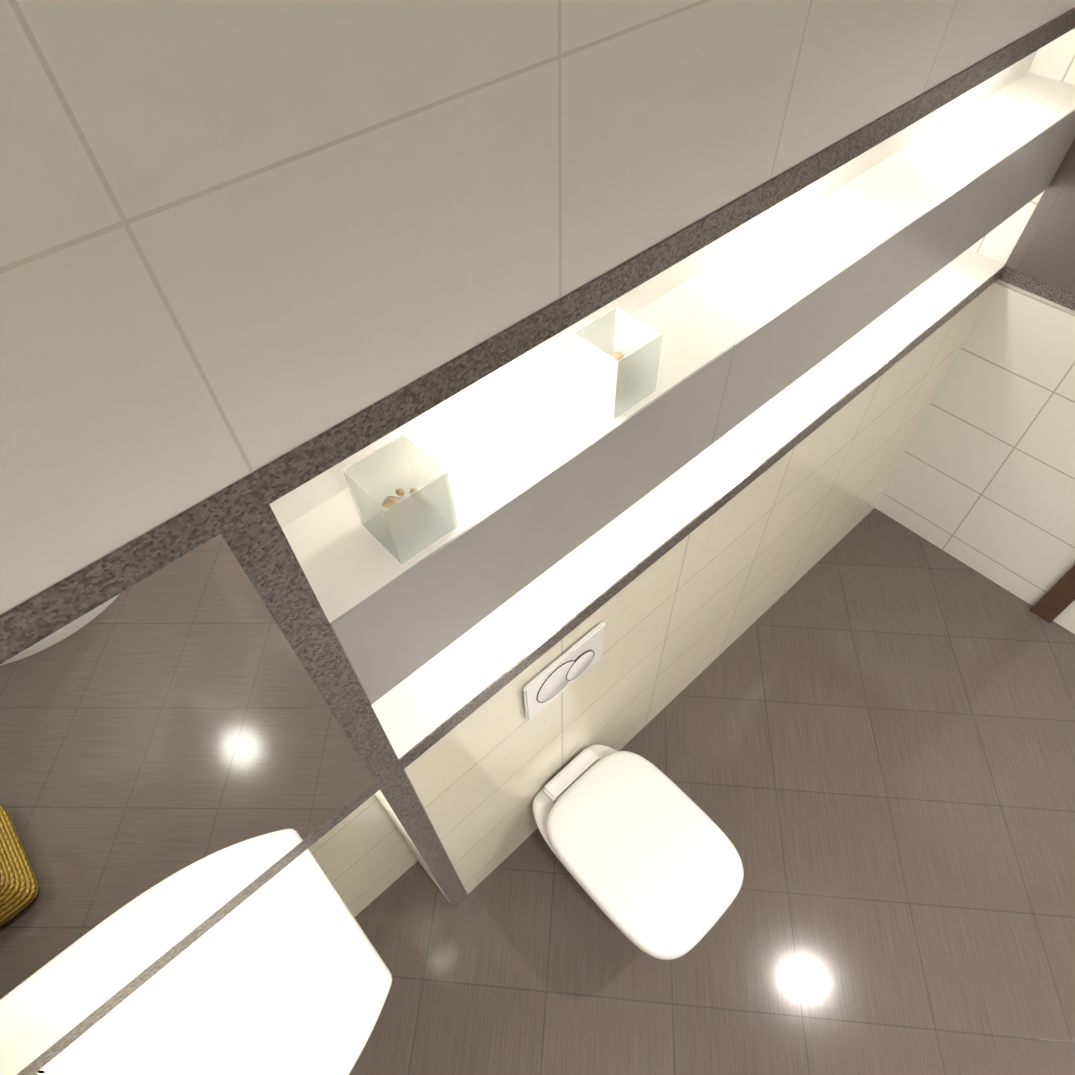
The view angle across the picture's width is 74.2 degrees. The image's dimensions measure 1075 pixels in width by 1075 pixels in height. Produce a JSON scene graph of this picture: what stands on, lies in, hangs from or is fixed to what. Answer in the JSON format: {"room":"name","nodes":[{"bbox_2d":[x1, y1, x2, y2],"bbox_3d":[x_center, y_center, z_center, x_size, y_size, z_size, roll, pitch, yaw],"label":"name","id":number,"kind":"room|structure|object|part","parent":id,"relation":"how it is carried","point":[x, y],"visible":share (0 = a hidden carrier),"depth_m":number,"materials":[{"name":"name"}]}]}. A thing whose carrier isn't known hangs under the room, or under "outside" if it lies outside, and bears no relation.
{"room":"bathroom","nodes":[
{"label":"bathroom","id":0,"kind":"room"},
{"bbox_2d":[308,794,417,916],"bbox_3d":[-0.105,-0.052,1.480,3.810,2.680,0.100,-36,59,-23],"label":"wall","id":1,"kind":"structure","parent":0,"point":[364,855],"depth_m":1.98,"materials":[{"name":"beige tile"}]},
{"bbox_2d":[34,849,391,1074],"bbox_3d":[-0.758,1.166,1.397,1.028,0.614,0.498,-36,59,-23],"label":"sink","id":2,"kind":"object","parent":1,"relation":"attached to","point":[285,971],"visible":0.79,"depth_m":1.40,"materials":[{"name":"white ceramic"}]},
{"bbox_2d":[17,249,1004,1074],"bbox_3d":[-0.001,0.138,1.548,3.810,0.045,0.194,-36,59,-23],"label":"wall","id":3,"kind":"structure","parent":1,"relation":"attached to","point":[429,697],"depth_m":1.60,"materials":[{"name":"white paint"}]},
{"bbox_3d":[0.067,0.189,1.506,3.798,0.045,0.004,-36,59,-23],"label":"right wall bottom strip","id":4,"kind":"part","parent":3,"relation":"part of","materials":[{"name":"beige tile"}]},
{"bbox_2d":[269,50,1037,527],"bbox_3d":[0.463,-0.706,1.379,2.335,0.245,0.004,-36,59,-23],"label":"wall","id":5,"kind":"structure","parent":1,"relation":"attached to","point":[317,490],"depth_m":1.29,"materials":[{"name":"white paint"}]},
{"bbox_2d":[282,73,1074,622],"bbox_3d":[0.533,-0.503,1.530,2.335,0.245,0.190,-36,59,-23],"label":"shelf","id":6,"kind":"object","parent":1,"relation":"attached to","point":[502,449],"depth_m":1.28,"materials":[{"name":"white paint"}]},
{"bbox_2d":[343,433,457,563],"bbox_3d":[-0.186,-0.053,0.982,0.100,0.114,0.100,-36,59,-23],"label":"glass candle holder","id":7,"kind":"object","parent":6,"relation":"on","point":[391,521],"visible":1,"depth_m":0.98,"materials":[{"name":"clear glass"}]},
{"bbox_2d":[571,306,662,417],"bbox_3d":[0.125,-0.282,1.147,0.100,0.114,0.100,-36,59,-23],"label":"glass candle holder","id":8,"kind":"object","parent":6,"relation":"on","point":[610,372],"visible":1,"depth_m":1.15,"materials":[{"name":"clear glass"}]},
{"bbox_2d":[330,109,1074,704],"bbox_3d":[0.598,-0.447,1.484,2.335,0.245,0.004,-36,59,-23],"label":"wall","id":9,"kind":"structure","parent":6,"relation":"attached to","point":[396,631],"depth_m":1.27,"materials":[{"name":"paint"}]},
{"bbox_2d":[375,790,452,906],"bbox_3d":[-0.336,0.511,1.532,0.055,1.925,0.190,-36,59,-23],"label":"wall pillar","id":10,"kind":"structure","parent":0,"point":[392,816],"depth_m":1.81,"materials":[{"name":"white paint"}]},
{"bbox_2d":[221,505,398,780],"bbox_3d":[-0.288,0.204,1.015,0.055,0.735,0.004,-36,59,-23],"label":"wall strip","id":11,"kind":"object","parent":10,"relation":"attached to","point":[257,542],"visible":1,"depth_m":0.90,"materials":[{"name":"stone"}]},
{"bbox_2d":[380,770,467,908],"bbox_3d":[-0.259,0.805,1.795,0.055,1.145,0.004,-36,59,-23],"label":"wall strip","id":12,"kind":"object","parent":10,"relation":"attached to","point":[400,796],"visible":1,"depth_m":1.63,"materials":[{"name":"stone"}]},
{"bbox_2d":[0,0,1074,894],"bbox_3d":[-0.008,0.032,1.412,3.810,2.680,0.190,-36,59,-23],"label":"wall","id":13,"kind":"structure","parent":0,"point":[240,238],"depth_m":0.65,"materials":[{"name":"white tile"}]},
{"bbox_2d":[523,622,604,720],"bbox_3d":[0.065,0.308,1.626,0.246,0.164,0.018,-36,59,-23],"label":"flush plate","id":14,"kind":"object","parent":13,"relation":"attached to","point":[551,682],"visible":1,"depth_m":1.60,"materials":[{"name":"white plastic"}]},
{"bbox_2d":[533,744,743,959],"bbox_3d":[0.271,0.936,2.102,0.387,0.414,0.574,-36,59,-23],"label":"toilet","id":15,"kind":"object","parent":13,"relation":"attached to","point":[644,851],"visible":1,"depth_m":1.92,"materials":[{"name":"white ceramic"}]},
{"bbox_2d":[349,508,1074,1074],"bbox_3d":[1.302,1.955,1.605,4.410,0.050,4.580,-36,59,-23],"label":"floor","id":16,"kind":"structure","parent":0,"point":[855,744],"depth_m":2.25,"materials":[{"name":"tile"}]},
{"bbox_2d":[875,28,1074,605],"bbox_3d":[2.679,0.029,1.315,0.100,2.680,4.080,-36,59,-23],"label":"wall","id":17,"kind":"structure","parent":0,"point":[982,480],"depth_m":2.57,"materials":[{"name":"white tile"}]},
{"bbox_2d":[999,266,1074,310],"bbox_3d":[1.707,-0.638,2.083,0.012,0.045,0.710,-36,59,-23],"label":"wall strip","id":18,"kind":"object","parent":17,"relation":"attached to","point":[1043,289],"visible":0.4,"depth_m":2.19,"materials":[{"name":"stone"}]},
{"bbox_2d":[1004,138,1074,293],"bbox_3d":[1.696,-0.876,1.775,0.010,0.735,0.710,-36,59,-23],"label":"mirror","id":19,"kind":"object","parent":17,"relation":"attached to","point":[1043,249],"visible":1,"depth_m":2.10,"materials":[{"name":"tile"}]},
{"bbox_2d":[1030,564,1074,633],"bbox_3d":[2.280,-0.075,1.758,0.030,2.130,1.010,-36,59,-23],"label":"door frame","id":20,"kind":"structure","parent":17,"relation":"attached to","point":[1054,602],"depth_m":2.72,"materials":[{"name":"brown wood"}]},
{"bbox_3d":[-0.896,0.546,0.774,1.408,0.735,0.189,-36,59,-23],"label":"upper cabinet","id":21,"kind":"object","parent":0,"visible":0},
{"bbox_2d":[0,533,374,1074],"bbox_3d":[-0.831,0.603,0.728,1.410,0.735,0.006,-36,59,-23],"label":"mirror","id":22,"kind":"object","parent":21,"relation":"attached to","point":[180,759],"visible":1,"depth_m":0.87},
{"bbox_3d":[-0.025,-0.339,0.931,3.810,0.045,0.190,-36,59,-23],"label":"wall","id":23,"kind":"structure","parent":0,"visible":0},
{"bbox_2d":[0,7,1074,662],"bbox_3d":[0.044,-0.287,0.888,3.798,0.045,0.004,-36,59,-23],"label":"strip","id":24,"kind":"object","parent":23,"relation":"attached to","point":[70,599],"visible":1,"depth_m":0.80,"materials":[{"name":"stone"}]}
]}

